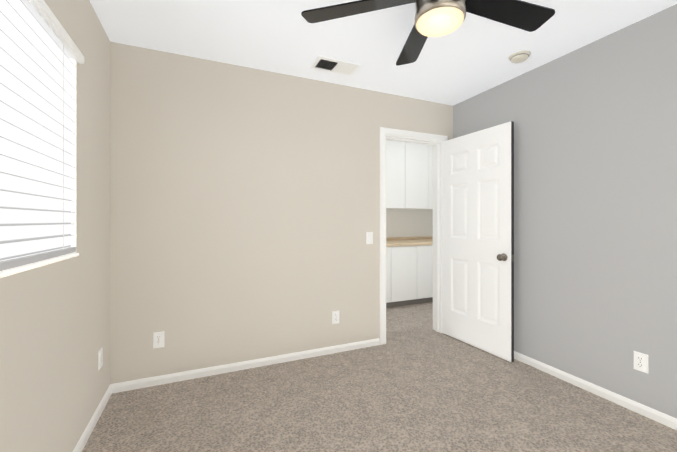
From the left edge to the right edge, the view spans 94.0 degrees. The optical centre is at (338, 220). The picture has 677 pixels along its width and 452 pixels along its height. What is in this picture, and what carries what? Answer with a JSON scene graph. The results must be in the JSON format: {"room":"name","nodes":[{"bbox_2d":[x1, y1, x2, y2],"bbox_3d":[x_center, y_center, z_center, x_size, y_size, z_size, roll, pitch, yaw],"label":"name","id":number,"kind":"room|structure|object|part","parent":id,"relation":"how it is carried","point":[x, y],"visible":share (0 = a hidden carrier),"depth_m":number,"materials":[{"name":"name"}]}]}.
{"room":"empty bedroom","nodes":[
{"label":"empty bedroom","id":0,"kind":"room"},
{"bbox_2d":[0,0,109,451],"bbox_3d":[-1.032,-0.021,0.731,0.150,2.440,3.120,0,0,-23],"label":"wall","id":1,"kind":"structure","parent":0,"point":[54,338],"depth_m":1.56,"materials":[{"name":"beige paint"}]},
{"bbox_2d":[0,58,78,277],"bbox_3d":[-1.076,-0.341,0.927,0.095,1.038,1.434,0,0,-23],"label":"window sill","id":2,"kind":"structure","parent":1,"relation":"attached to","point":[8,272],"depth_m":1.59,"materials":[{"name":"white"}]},
{"bbox_2d":[0,0,83,270],"bbox_3d":[-1.047,-0.349,0.938,0.073,1.020,1.455,0,0,-23],"label":"window blinds","id":3,"kind":"object","parent":1,"relation":"attached to","point":[38,48],"visible":1,"depth_m":1.22,"materials":[{"name":"white plastic"}]},
{"bbox_2d":[73,385,111,451],"bbox_3d":[-0.979,1.168,0.812,0.012,0.062,2.988,0,0,-23],"label":"baseboard","id":4,"kind":"structure","parent":1,"relation":"attached to","point":[83,440],"depth_m":1.81,"materials":[{"name":"white wood"}]},
{"bbox_2d":[98,348,102,369],"bbox_3d":[-1.484,0.865,1.973,0.009,0.116,0.072,0,0,-23],"label":"electrical outlet","id":5,"kind":"object","parent":1,"relation":"attached to","point":[100,357],"visible":1,"depth_m":1.96,"materials":[{"name":"white plastic"}]},
{"bbox_2d":[110,42,452,383],"bbox_3d":[-0.195,-0.020,2.860,3.320,2.440,0.120,0,0,-23],"label":"wall","id":6,"kind":"structure","parent":0,"point":[244,210],"depth_m":2.53,"materials":[{"name":"beige paint"}]},
{"bbox_2d":[153,331,163,348],"bbox_3d":[-1.311,0.875,2.305,0.072,0.116,0.009,0,0,-23],"label":"electrical outlet","id":7,"kind":"object","parent":6,"relation":"attached to","point":[158,339],"visible":1,"depth_m":2.30,"materials":[{"name":"white plastic"}]},
{"bbox_2d":[110,338,379,392],"bbox_3d":[-0.594,1.169,2.614,2.153,0.062,0.012,0,0,-23],"label":"baseboard","id":8,"kind":"structure","parent":6,"relation":"attached to","point":[171,378],"depth_m":2.51,"materials":[{"name":"white wood"}]},
{"bbox_2d":[332,311,338,323],"bbox_3d":[-0.022,0.882,2.864,0.072,0.116,0.009,0,0,-23],"label":"electrical outlet","id":9,"kind":"object","parent":6,"relation":"attached to","point":[335,317],"visible":1,"depth_m":2.86,"materials":[{"name":"white plastic"}]},
{"bbox_2d":[366,232,372,243],"bbox_3d":[0.299,0.170,3.002,0.072,0.116,0.012,0,0,-23],"label":"light switch","id":10,"kind":"object","parent":6,"relation":"attached to","point":[369,237],"visible":1,"depth_m":3.00,"materials":[{"name":"white plastic"}]},
{"bbox_2d":[380,127,447,344],"bbox_3d":[0.754,0.152,3.267,0.829,2.097,0.155,0,0,-23],"label":"door frame","id":11,"kind":"structure","parent":6,"relation":"attached to","point":[437,236],"depth_m":3.35,"materials":[{"name":"white wood"}]},
{"bbox_2d":[443,121,513,361],"bbox_3d":[1.286,0.181,2.991,0.169,2.015,0.776,0,0,-26],"label":"door","id":12,"kind":"structure","parent":11,"relation":"attached to","point":[478,239],"depth_m":2.92,"materials":[{"name":"white wood"}]},
{"bbox_3d":[1.437,0.316,2.688,0.169,0.066,0.100,0,0,-26],"label":"knob","id":13,"kind":"part","parent":12,"relation":"part of","materials":[{"name":"grey metal"}]},
{"bbox_2d":[82,302,676,451],"bbox_3d":[0.847,1.250,2.493,4.940,0.100,4.860,0,0,-23],"label":"floor","id":14,"kind":"structure","parent":0,"point":[434,392],"depth_m":2.00,"materials":[{"name":"beige carpet"}]},
{"bbox_2d":[386,246,393,307],"bbox_3d":[0.387,0.778,4.464,0.425,0.844,0.638,0,0,-23],"label":"base cabinet","id":15,"kind":"object","parent":14,"relation":"on","point":[389,250],"depth_m":4.25,"materials":[{"name":"white wood"}]},
{"bbox_2d":[386,236,432,246],"bbox_3d":[0.975,0.312,4.710,1.720,0.083,0.654,0,0,-23],"label":"countertop","id":16,"kind":"structure","parent":15,"relation":"on","point":[406,241],"depth_m":4.68,"materials":[{"name":"brown wood"}]},
{"bbox_2d":[394,246,417,306],"bbox_3d":[0.777,0.778,4.633,0.425,0.844,0.638,0,0,-23],"label":"base cabinet","id":17,"kind":"object","parent":14,"relation":"on","point":[409,275],"depth_m":4.35,"materials":[{"name":"white wood"}]},
{"bbox_2d":[418,245,432,303],"bbox_3d":[1.167,0.778,4.802,0.425,0.844,0.638,0,0,-23],"label":"base cabinet","id":18,"kind":"object","parent":14,"relation":"on","point":[425,252],"depth_m":4.49,"materials":[{"name":"white wood"}]},
{"bbox_2d":[89,0,676,105],"bbox_3d":[0.426,-1.291,1.429,3.320,0.100,3.240,0,0,-23],"label":"ceiling","id":19,"kind":"structure","parent":0,"point":[468,58],"depth_m":2.16,"materials":[{"name":"white paint"}]},
{"bbox_2d":[310,56,360,75],"bbox_3d":[-0.024,-1.236,2.542,0.360,0.009,0.200,0,0,-23],"label":"ceiling vent","id":20,"kind":"object","parent":19,"relation":"in","point":[327,64],"visible":1,"depth_m":2.53,"materials":[{"name":"white plastic"}]},
{"bbox_2d":[301,0,554,65],"bbox_3d":[0.502,-1.062,1.450,1.256,0.358,1.290,0,0,-23],"label":"ceiling fan","id":21,"kind":"object","parent":19,"relation":"hanging from","point":[436,18],"visible":1,"depth_m":1.55,"materials":[{"name":"black wood"}]},
{"bbox_2d":[508,50,530,63],"bbox_3d":[1.365,-1.219,2.381,0.148,0.042,0.148,0,0,-23],"label":"smoke detector","id":22,"kind":"object","parent":19,"relation":"attached to","point":[519,57],"visible":1,"depth_m":2.35,"materials":[{"name":"beige plastic"}]},
{"bbox_2d":[386,209,432,236],"bbox_3d":[0.362,-0.019,4.867,3.940,2.440,0.120,0,0,-23],"label":"wall","id":23,"kind":"structure","parent":0,"point":[407,223],"depth_m":5.13,"materials":[{"name":"paint"}]},
{"bbox_2d":[453,4,676,418],"bbox_3d":[1.918,-0.020,2.010,0.120,2.440,3.120,0,0,-23],"label":"wall","id":24,"kind":"structure","parent":0,"point":[595,212],"depth_m":2.16,"materials":[{"name":"grey paint"}]},
{"bbox_2d":[514,351,676,429],"bbox_3d":[1.836,1.169,2.033,0.012,0.062,2.988,0,0,-23],"label":"baseboard","id":25,"kind":"structure","parent":24,"relation":"attached to","point":[649,412],"depth_m":2.13,"materials":[{"name":"white wood"}]},
{"bbox_2d":[634,351,647,373],"bbox_3d":[1.871,0.880,1.957,0.009,0.116,0.072,0,0,-23],"label":"electrical outlet","id":26,"kind":"object","parent":24,"relation":"attached to","point":[641,362],"visible":1,"depth_m":1.95,"materials":[{"name":"white plastic"}]},
{"bbox_3d":[0.661,-1.289,4.180,3.940,0.100,1.620,0,0,-23],"label":"ceiling","id":27,"kind":"structure","parent":0,"visible":0},
{"bbox_2d":[386,140,405,208],"bbox_3d":[0.722,-0.705,4.762,0.425,1.064,0.358,0,0,-23],"label":"upper cabinet","id":28,"kind":"object","parent":27,"relation":"hanging from","point":[395,150],"depth_m":4.62,"materials":[{"name":"white wood"}]},
{"bbox_2d":[398,142,429,209],"bbox_3d":[1.112,-0.705,4.931,0.425,1.064,0.358,0,0,-23],"label":"upper cabinet","id":29,"kind":"object","parent":27,"relation":"hanging from","point":[409,176],"depth_m":4.77,"materials":[{"name":"white wood"}]},
{"bbox_2d":[426,145,432,209],"bbox_3d":[1.501,-0.705,5.100,0.425,1.064,0.358,0,0,-23],"label":"upper cabinet","id":30,"kind":"object","parent":27,"relation":"hanging from","point":[431,146],"depth_m":4.88,"materials":[{"name":"white wood"}]}
]}

